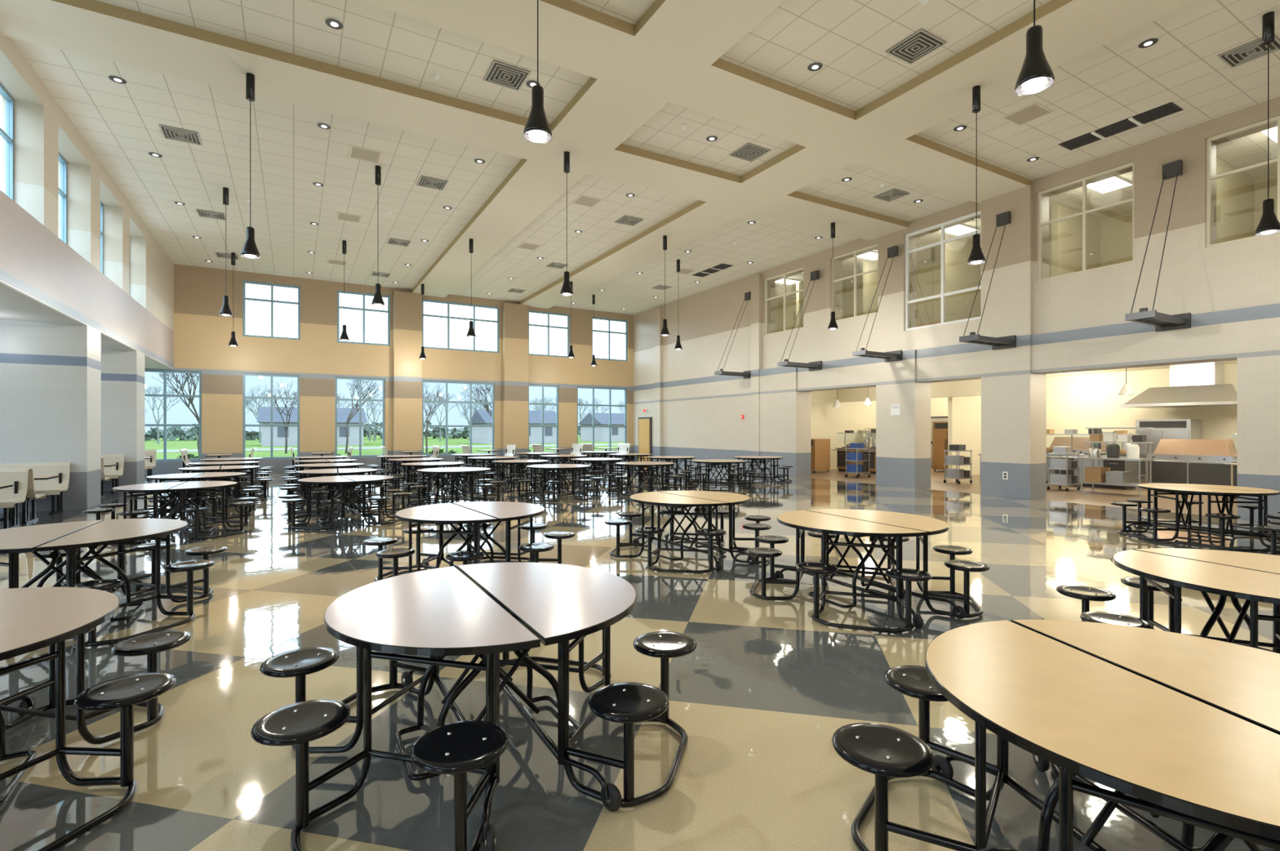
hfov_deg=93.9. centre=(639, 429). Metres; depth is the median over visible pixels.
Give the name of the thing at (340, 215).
ceiling vent
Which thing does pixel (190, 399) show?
bare tree
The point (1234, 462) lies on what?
countertop
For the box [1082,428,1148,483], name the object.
table
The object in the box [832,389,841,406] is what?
pendant light
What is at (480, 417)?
house
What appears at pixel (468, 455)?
table
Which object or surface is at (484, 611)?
table
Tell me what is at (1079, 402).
wall
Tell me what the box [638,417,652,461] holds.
door
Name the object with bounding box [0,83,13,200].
window
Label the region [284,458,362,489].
table
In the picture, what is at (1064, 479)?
utility cart
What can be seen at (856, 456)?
utility cart
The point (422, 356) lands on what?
pendant lamp
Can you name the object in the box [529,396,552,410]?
bare tree
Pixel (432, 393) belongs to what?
bare tree
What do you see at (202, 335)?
wall
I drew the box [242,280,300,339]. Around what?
window
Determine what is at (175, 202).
recessed light
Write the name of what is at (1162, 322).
wall lamp
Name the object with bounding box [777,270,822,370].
wall lamp
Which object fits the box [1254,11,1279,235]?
pendant lamp
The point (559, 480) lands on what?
table
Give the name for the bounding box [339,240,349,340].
pendant lamp
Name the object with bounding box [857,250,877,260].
ceiling light panel
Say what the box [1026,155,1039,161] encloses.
recessed light
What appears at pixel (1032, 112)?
ceiling vent
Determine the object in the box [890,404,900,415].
notice sheet
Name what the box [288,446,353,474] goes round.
seating
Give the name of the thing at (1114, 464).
countertop
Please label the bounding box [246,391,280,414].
bare tree
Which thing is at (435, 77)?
smoke detector
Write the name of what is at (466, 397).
bare tree
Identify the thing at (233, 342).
pendant lamp
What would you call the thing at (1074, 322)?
wall
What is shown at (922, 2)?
smoke detector
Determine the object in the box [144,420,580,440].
bushes
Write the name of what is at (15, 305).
ceiling
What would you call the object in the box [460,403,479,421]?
bare tree
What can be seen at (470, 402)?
window
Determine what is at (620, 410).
bare tree
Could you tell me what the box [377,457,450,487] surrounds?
table
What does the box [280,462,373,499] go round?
table
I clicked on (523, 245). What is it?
ceiling vent
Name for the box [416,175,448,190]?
ceiling vent
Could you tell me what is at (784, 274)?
window
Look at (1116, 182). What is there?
ceiling light panel
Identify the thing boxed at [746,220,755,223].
recessed light
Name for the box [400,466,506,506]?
table
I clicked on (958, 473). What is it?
utility cart
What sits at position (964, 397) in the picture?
wall
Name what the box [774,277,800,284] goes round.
ceiling light panel
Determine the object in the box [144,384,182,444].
bare tree
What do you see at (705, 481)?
table
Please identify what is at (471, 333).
pendant lamp
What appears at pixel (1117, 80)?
ceiling
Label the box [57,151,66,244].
window
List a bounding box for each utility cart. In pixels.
[844,442,870,477]
[943,444,972,484]
[1046,446,1079,491]
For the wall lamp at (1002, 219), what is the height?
3.200 m
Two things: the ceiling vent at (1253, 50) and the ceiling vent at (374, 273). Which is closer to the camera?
the ceiling vent at (1253, 50)
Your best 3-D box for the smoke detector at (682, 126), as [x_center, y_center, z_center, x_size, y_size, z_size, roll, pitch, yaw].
[0.823,-5.729,11.342,0.120,0.059,0.117,0,0,-30]
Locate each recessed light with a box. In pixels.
[107,74,127,84]
[147,151,162,157]
[173,200,186,204]
[309,222,319,225]
[312,181,324,186]
[316,122,331,128]
[324,17,343,29]
[442,205,452,208]
[474,158,485,163]
[525,79,540,88]
[573,229,582,232]
[625,192,635,196]
[706,134,718,141]
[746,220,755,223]
[807,61,822,71]
[841,176,852,181]
[912,198,923,202]
[952,124,967,131]
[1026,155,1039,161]
[1137,36,1159,48]
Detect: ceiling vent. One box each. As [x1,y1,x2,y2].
[158,124,202,145]
[195,208,225,220]
[215,252,239,259]
[327,258,347,265]
[336,212,362,222]
[348,145,382,163]
[371,271,391,277]
[386,237,410,246]
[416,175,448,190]
[483,60,530,90]
[507,288,525,293]
[516,242,541,250]
[546,262,568,268]
[571,194,603,207]
[614,215,644,226]
[651,284,671,289]
[673,267,695,274]
[692,263,733,276]
[728,142,770,161]
[872,188,910,201]
[885,28,946,64]
[1000,102,1053,126]
[1057,102,1182,150]
[1217,35,1279,67]
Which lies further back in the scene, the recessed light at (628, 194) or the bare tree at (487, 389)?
the bare tree at (487, 389)
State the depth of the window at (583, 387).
29.42 m
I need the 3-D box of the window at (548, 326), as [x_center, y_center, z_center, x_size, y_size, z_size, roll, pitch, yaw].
[-4.264,-4.425,27.835,2.060,2.050,0.080,0,0,-30]
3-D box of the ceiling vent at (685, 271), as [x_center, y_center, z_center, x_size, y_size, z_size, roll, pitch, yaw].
[1.614,-5.752,21.741,0.600,0.015,0.600,0,0,-30]
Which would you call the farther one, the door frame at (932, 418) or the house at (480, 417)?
the house at (480, 417)
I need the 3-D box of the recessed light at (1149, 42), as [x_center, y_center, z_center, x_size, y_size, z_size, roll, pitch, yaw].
[7.561,-5.748,8.891,0.240,0.021,0.240,0,0,-30]
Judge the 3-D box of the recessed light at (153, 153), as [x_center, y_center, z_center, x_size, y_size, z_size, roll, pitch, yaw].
[-10.137,-5.748,12.502,0.240,0.021,0.240,0,0,-30]
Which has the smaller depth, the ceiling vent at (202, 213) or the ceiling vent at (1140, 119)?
the ceiling vent at (1140, 119)
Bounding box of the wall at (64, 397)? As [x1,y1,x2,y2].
[0,35,173,513]
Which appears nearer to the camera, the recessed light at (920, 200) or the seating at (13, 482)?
the seating at (13, 482)
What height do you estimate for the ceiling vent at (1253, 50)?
0.029 m
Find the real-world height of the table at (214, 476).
0.745 m
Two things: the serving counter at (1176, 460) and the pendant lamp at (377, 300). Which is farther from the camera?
the serving counter at (1176, 460)
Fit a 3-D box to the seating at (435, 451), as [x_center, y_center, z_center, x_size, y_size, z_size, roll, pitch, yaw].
[-9.027,1.123,23.548,2.140,0.955,1.160,0,0,-30]
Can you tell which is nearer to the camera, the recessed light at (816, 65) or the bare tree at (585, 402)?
the recessed light at (816, 65)
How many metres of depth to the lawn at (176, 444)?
64.33 m
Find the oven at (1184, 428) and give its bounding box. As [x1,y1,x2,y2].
[1135,418,1201,481]
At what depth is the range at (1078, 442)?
19.75 m
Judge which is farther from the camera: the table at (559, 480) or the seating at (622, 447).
the seating at (622, 447)
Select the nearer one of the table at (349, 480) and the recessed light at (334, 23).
the recessed light at (334, 23)
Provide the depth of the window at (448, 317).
25.72 m
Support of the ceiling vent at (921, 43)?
in the ceiling at (1117, 80)
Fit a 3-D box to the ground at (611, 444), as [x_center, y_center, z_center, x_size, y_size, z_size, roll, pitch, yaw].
[-19.747,1.785,44.035,170.000,0.030,36.000,0,0,-30]
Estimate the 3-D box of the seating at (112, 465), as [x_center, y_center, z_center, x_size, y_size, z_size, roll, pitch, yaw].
[-13.461,1.123,14.447,1.160,0.955,2.140,0,0,-30]
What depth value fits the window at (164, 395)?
20.77 m
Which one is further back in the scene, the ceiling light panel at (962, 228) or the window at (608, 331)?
the window at (608, 331)
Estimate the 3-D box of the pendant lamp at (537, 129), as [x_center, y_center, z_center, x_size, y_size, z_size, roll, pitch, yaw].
[-0.954,-4.237,5.573,0.264,3.045,0.264,0,0,-30]
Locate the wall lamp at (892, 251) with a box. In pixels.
[852,245,902,361]
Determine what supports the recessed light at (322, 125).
in the ceiling at (1117, 80)
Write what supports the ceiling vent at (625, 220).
in the ceiling at (1117, 80)
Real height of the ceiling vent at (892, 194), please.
0.029 m
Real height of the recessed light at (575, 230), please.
0.021 m
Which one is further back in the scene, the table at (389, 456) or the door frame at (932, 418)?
the door frame at (932, 418)
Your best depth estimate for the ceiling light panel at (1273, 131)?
11.71 m
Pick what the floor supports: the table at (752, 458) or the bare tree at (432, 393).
the table at (752, 458)
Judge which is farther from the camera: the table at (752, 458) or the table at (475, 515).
the table at (752, 458)
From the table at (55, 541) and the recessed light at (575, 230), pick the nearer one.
the table at (55, 541)
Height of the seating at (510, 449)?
0.955 m
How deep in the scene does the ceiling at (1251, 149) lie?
15.21 m
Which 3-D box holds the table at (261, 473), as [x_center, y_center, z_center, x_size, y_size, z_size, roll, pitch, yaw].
[-10.768,1.228,15.495,2.042,0.745,2.042,0,0,18]
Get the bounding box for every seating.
[0,462,71,524]
[0,467,30,528]
[101,453,124,497]
[144,449,156,480]
[179,447,256,475]
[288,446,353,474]
[380,444,441,471]
[460,444,516,467]
[532,443,583,463]
[579,442,631,463]
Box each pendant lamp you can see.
[218,186,232,315]
[228,252,238,346]
[240,72,260,258]
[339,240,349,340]
[371,164,384,306]
[418,283,426,359]
[466,238,475,337]
[523,0,551,143]
[560,151,573,295]
[567,281,574,357]
[590,294,596,365]
[660,235,669,335]
[674,259,682,349]
[827,222,838,329]
[967,84,986,264]
[1014,0,1054,95]
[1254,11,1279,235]
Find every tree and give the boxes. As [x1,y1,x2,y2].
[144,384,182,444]
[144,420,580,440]
[153,372,199,455]
[245,382,273,442]
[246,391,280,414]
[261,380,297,453]
[337,393,355,407]
[337,395,355,408]
[344,379,382,453]
[353,393,382,440]
[364,396,382,441]
[423,382,452,453]
[424,392,457,440]
[453,391,491,440]
[459,383,492,417]
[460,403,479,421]
[465,397,489,414]
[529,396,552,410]
[533,396,555,410]
[577,400,591,439]
[578,407,596,419]
[591,397,608,413]
[617,401,624,413]
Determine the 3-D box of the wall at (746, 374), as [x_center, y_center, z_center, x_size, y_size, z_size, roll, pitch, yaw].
[3.457,-3.520,22.000,1.450,3.200,0.520,0,0,-30]
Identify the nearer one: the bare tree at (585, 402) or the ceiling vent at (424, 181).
the ceiling vent at (424, 181)
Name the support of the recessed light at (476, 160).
in the ceiling at (1117, 80)
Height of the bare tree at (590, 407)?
6.792 m
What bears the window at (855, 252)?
in the wall at (1074, 322)
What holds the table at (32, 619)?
on the floor
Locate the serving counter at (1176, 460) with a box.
[1146,438,1237,485]
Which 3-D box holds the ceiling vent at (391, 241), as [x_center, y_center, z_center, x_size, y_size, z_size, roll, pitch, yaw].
[-7.407,-5.745,18.361,0.600,0.029,0.600,0,0,-30]
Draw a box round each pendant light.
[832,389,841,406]
[862,397,872,405]
[1117,368,1134,395]
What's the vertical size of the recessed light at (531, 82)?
0.021 m
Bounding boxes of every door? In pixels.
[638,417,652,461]
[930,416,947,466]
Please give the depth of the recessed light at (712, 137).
11.78 m
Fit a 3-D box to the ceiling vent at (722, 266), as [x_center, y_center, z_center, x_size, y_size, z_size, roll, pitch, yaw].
[2.607,-5.742,21.623,0.500,0.034,1.800,0,0,-30]
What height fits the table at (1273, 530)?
0.745 m
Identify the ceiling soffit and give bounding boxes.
[0,0,1196,308]
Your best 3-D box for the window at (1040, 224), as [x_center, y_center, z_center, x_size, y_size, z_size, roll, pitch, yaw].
[9.648,-4.425,12.967,0.080,2.050,1.840,0,0,-30]
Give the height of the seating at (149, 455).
0.955 m
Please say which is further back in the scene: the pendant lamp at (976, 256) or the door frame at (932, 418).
the door frame at (932, 418)
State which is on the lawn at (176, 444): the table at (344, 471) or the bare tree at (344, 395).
the bare tree at (344, 395)
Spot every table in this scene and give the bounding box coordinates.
[0,518,227,646]
[0,586,191,850]
[81,480,257,545]
[126,471,263,519]
[164,465,274,504]
[187,461,271,494]
[191,457,274,485]
[250,561,697,850]
[278,475,413,529]
[279,467,391,511]
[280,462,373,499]
[283,455,357,482]
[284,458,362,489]
[362,501,575,581]
[367,454,431,480]
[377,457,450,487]
[388,461,476,496]
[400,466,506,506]
[445,453,502,477]
[457,456,525,484]
[484,459,556,491]
[511,452,561,475]
[511,463,604,502]
[532,454,596,479]
[561,457,634,487]
[575,450,626,472]
[601,453,657,477]
[602,461,687,495]
[604,490,771,573]
[641,455,705,483]
[680,458,755,490]
[726,455,793,483]
[745,508,990,632]
[831,619,1279,850]
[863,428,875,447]
[977,453,981,484]
[1056,547,1279,653]
[1078,426,1154,497]
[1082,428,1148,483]
[1110,483,1279,551]
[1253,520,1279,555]
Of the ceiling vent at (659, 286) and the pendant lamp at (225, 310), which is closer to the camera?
the pendant lamp at (225, 310)
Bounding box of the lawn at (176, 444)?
[144,433,680,466]
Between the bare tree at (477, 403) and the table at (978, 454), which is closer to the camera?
the table at (978, 454)
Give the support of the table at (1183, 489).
on the floor
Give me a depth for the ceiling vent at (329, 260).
20.52 m
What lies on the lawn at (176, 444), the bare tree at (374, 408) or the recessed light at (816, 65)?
the bare tree at (374, 408)
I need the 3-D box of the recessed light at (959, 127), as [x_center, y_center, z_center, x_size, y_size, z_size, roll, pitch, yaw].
[6.106,-5.748,11.400,0.240,0.021,0.240,0,0,-30]
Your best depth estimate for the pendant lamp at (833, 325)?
16.16 m
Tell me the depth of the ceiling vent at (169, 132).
11.65 m
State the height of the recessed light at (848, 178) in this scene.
0.021 m
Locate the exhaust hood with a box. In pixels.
[1120,361,1237,408]
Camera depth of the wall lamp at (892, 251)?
16.53 m
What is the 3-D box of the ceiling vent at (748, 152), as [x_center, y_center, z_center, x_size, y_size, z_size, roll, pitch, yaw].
[2.280,-5.745,12.418,0.600,0.029,0.600,0,0,-30]
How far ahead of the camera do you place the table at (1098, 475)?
14.72 m
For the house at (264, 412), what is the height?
4.400 m
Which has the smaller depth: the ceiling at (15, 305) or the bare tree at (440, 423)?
the ceiling at (15, 305)
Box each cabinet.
[810,438,830,472]
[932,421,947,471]
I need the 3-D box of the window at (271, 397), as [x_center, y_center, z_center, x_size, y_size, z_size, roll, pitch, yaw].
[-13.759,-0.480,22.331,1.810,3.160,0.080,0,0,-30]
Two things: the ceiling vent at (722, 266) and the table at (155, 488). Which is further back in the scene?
the ceiling vent at (722, 266)
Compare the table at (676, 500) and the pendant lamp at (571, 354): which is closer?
the table at (676, 500)
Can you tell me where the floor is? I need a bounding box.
[0,461,1279,850]
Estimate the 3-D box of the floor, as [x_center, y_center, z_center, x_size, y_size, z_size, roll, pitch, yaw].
[2.279,1.650,13.515,30.500,0.100,31.100,0,0,-30]
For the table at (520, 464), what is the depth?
16.08 m
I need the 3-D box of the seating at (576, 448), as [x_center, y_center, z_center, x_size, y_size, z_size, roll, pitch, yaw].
[-3.663,1.123,26.658,2.140,0.955,1.160,0,0,-30]
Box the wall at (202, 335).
[144,263,633,475]
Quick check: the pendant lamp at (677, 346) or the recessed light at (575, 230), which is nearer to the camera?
the recessed light at (575, 230)
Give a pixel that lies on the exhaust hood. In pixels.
(1201, 384)
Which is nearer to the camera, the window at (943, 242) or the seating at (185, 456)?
the window at (943, 242)
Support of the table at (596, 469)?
on the floor
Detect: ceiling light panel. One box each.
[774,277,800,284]
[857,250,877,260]
[939,223,977,235]
[1086,175,1132,193]
[1261,126,1277,142]
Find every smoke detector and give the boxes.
[237,139,244,144]
[431,74,439,80]
[680,124,686,129]
[920,0,928,4]
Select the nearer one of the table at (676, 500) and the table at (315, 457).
the table at (676, 500)
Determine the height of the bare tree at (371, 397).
7.603 m
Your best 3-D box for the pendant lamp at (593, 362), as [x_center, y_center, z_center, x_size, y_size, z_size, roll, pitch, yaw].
[-1.982,-4.237,25.552,0.264,3.045,0.264,0,0,-30]
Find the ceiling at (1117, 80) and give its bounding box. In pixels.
[10,0,1279,314]
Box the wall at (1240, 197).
[774,157,1277,332]
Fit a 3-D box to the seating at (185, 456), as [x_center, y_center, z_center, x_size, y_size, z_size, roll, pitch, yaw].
[-14.391,1.123,20.439,2.140,0.955,1.160,0,0,-30]
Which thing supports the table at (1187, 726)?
on the floor
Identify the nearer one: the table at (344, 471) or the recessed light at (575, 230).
the table at (344, 471)
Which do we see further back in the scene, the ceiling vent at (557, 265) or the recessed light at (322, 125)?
the ceiling vent at (557, 265)
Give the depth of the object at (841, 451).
22.29 m
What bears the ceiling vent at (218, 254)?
in the ceiling at (1117, 80)
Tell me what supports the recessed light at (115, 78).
in the ceiling at (1117, 80)
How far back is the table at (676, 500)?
7.38 m
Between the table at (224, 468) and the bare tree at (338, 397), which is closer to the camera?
the table at (224, 468)
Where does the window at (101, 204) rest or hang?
in the wall at (64, 397)
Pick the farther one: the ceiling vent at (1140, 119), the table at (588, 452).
the table at (588, 452)
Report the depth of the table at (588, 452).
22.78 m
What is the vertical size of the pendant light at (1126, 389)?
1.019 m
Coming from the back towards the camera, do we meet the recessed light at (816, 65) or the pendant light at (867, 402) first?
the pendant light at (867, 402)
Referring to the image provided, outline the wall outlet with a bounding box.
[1002,471,1008,479]
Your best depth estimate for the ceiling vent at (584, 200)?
15.04 m
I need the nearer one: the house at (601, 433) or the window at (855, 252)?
the window at (855, 252)
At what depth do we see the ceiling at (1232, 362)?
19.18 m
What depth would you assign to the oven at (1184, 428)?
17.72 m
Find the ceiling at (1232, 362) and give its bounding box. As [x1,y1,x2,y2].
[1046,360,1237,376]
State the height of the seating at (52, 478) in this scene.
0.955 m
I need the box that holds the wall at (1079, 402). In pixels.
[930,363,1237,451]
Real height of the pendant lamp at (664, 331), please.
2.885 m
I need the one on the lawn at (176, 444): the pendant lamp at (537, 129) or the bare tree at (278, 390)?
the bare tree at (278, 390)
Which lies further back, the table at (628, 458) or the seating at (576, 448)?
the seating at (576, 448)
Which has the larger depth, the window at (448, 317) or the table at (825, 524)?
the window at (448, 317)
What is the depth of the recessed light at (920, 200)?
15.01 m
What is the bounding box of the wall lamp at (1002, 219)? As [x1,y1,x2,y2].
[959,211,1016,349]
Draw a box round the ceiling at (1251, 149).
[774,131,1277,302]
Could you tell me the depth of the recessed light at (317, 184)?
13.98 m
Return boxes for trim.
[915,321,940,326]
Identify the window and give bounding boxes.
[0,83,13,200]
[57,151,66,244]
[100,201,102,273]
[144,368,201,461]
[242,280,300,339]
[242,373,299,458]
[335,376,384,457]
[337,290,390,345]
[422,298,498,352]
[422,380,493,455]
[528,310,568,357]
[528,384,558,452]
[577,386,626,451]
[591,316,627,361]
[764,266,803,335]
[831,243,878,320]
[905,210,981,330]
[1037,161,1133,280]
[1206,115,1279,247]
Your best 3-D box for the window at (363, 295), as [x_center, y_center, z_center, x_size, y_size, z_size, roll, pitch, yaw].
[-11.043,-4.425,23.905,1.930,2.050,0.080,0,0,-30]
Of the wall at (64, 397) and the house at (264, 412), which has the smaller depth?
the wall at (64, 397)
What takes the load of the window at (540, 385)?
in the wall at (202, 335)
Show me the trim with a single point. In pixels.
(937, 322)
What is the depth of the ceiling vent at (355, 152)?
12.47 m
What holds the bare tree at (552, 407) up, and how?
on the lawn at (176, 444)
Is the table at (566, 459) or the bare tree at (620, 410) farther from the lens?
the bare tree at (620, 410)
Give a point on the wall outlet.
(1005, 474)
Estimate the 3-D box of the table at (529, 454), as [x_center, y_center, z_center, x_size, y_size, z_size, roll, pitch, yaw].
[-3.744,1.228,21.831,2.042,0.745,2.042,0,0,21]
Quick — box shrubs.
[176,448,531,458]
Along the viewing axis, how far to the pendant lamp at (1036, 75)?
4.71 m
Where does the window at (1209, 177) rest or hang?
in the wall at (1074, 322)
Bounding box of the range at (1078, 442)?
[1049,436,1106,453]
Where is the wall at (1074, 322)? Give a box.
[633,96,1279,521]
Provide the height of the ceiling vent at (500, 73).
0.029 m
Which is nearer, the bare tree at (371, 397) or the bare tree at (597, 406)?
the bare tree at (371, 397)
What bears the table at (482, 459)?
on the floor
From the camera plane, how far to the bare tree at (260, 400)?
82.72 m
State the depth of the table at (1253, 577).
3.73 m
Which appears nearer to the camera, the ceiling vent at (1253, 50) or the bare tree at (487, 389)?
the ceiling vent at (1253, 50)
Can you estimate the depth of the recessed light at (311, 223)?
16.65 m
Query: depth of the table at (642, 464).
15.09 m
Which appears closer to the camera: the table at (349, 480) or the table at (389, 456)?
the table at (349, 480)
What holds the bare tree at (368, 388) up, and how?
on the lawn at (176, 444)
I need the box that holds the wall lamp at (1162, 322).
[1124,159,1191,331]
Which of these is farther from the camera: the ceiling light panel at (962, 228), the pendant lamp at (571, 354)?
the pendant lamp at (571, 354)
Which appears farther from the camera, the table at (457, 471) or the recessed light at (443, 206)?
the recessed light at (443, 206)
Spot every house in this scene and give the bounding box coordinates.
[257,406,367,446]
[467,409,555,444]
[577,412,624,441]
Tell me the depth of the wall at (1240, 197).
16.51 m
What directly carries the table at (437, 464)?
on the floor
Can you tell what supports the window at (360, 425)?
in the wall at (202, 335)
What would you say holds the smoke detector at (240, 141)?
attached to the ceiling at (1117, 80)
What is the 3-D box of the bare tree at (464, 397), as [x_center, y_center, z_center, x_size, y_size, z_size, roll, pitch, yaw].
[-27.058,-2.311,95.444,6.137,8.340,4.409,0,0,17]
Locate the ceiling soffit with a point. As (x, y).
(672, 54)
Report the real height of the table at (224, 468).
0.745 m
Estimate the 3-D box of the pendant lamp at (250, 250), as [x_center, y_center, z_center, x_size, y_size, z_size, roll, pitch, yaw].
[-6.152,-4.157,9.437,0.264,2.885,0.264,0,0,-30]
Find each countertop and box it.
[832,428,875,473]
[1046,428,1137,489]
[1225,433,1237,498]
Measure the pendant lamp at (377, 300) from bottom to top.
3.045 m
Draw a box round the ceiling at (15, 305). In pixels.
[0,282,172,368]
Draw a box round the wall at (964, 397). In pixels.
[810,378,981,475]
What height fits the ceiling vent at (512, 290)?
0.029 m
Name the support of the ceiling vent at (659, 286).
in the ceiling at (1117, 80)
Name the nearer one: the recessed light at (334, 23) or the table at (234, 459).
the recessed light at (334, 23)
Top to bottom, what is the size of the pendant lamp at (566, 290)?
2.885 m
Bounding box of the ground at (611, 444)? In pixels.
[156,443,617,452]
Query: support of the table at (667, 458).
on the floor
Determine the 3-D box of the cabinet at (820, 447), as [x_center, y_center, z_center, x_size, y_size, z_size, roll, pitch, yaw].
[6.506,0.975,22.612,0.862,1.250,1.000,0,0,-30]

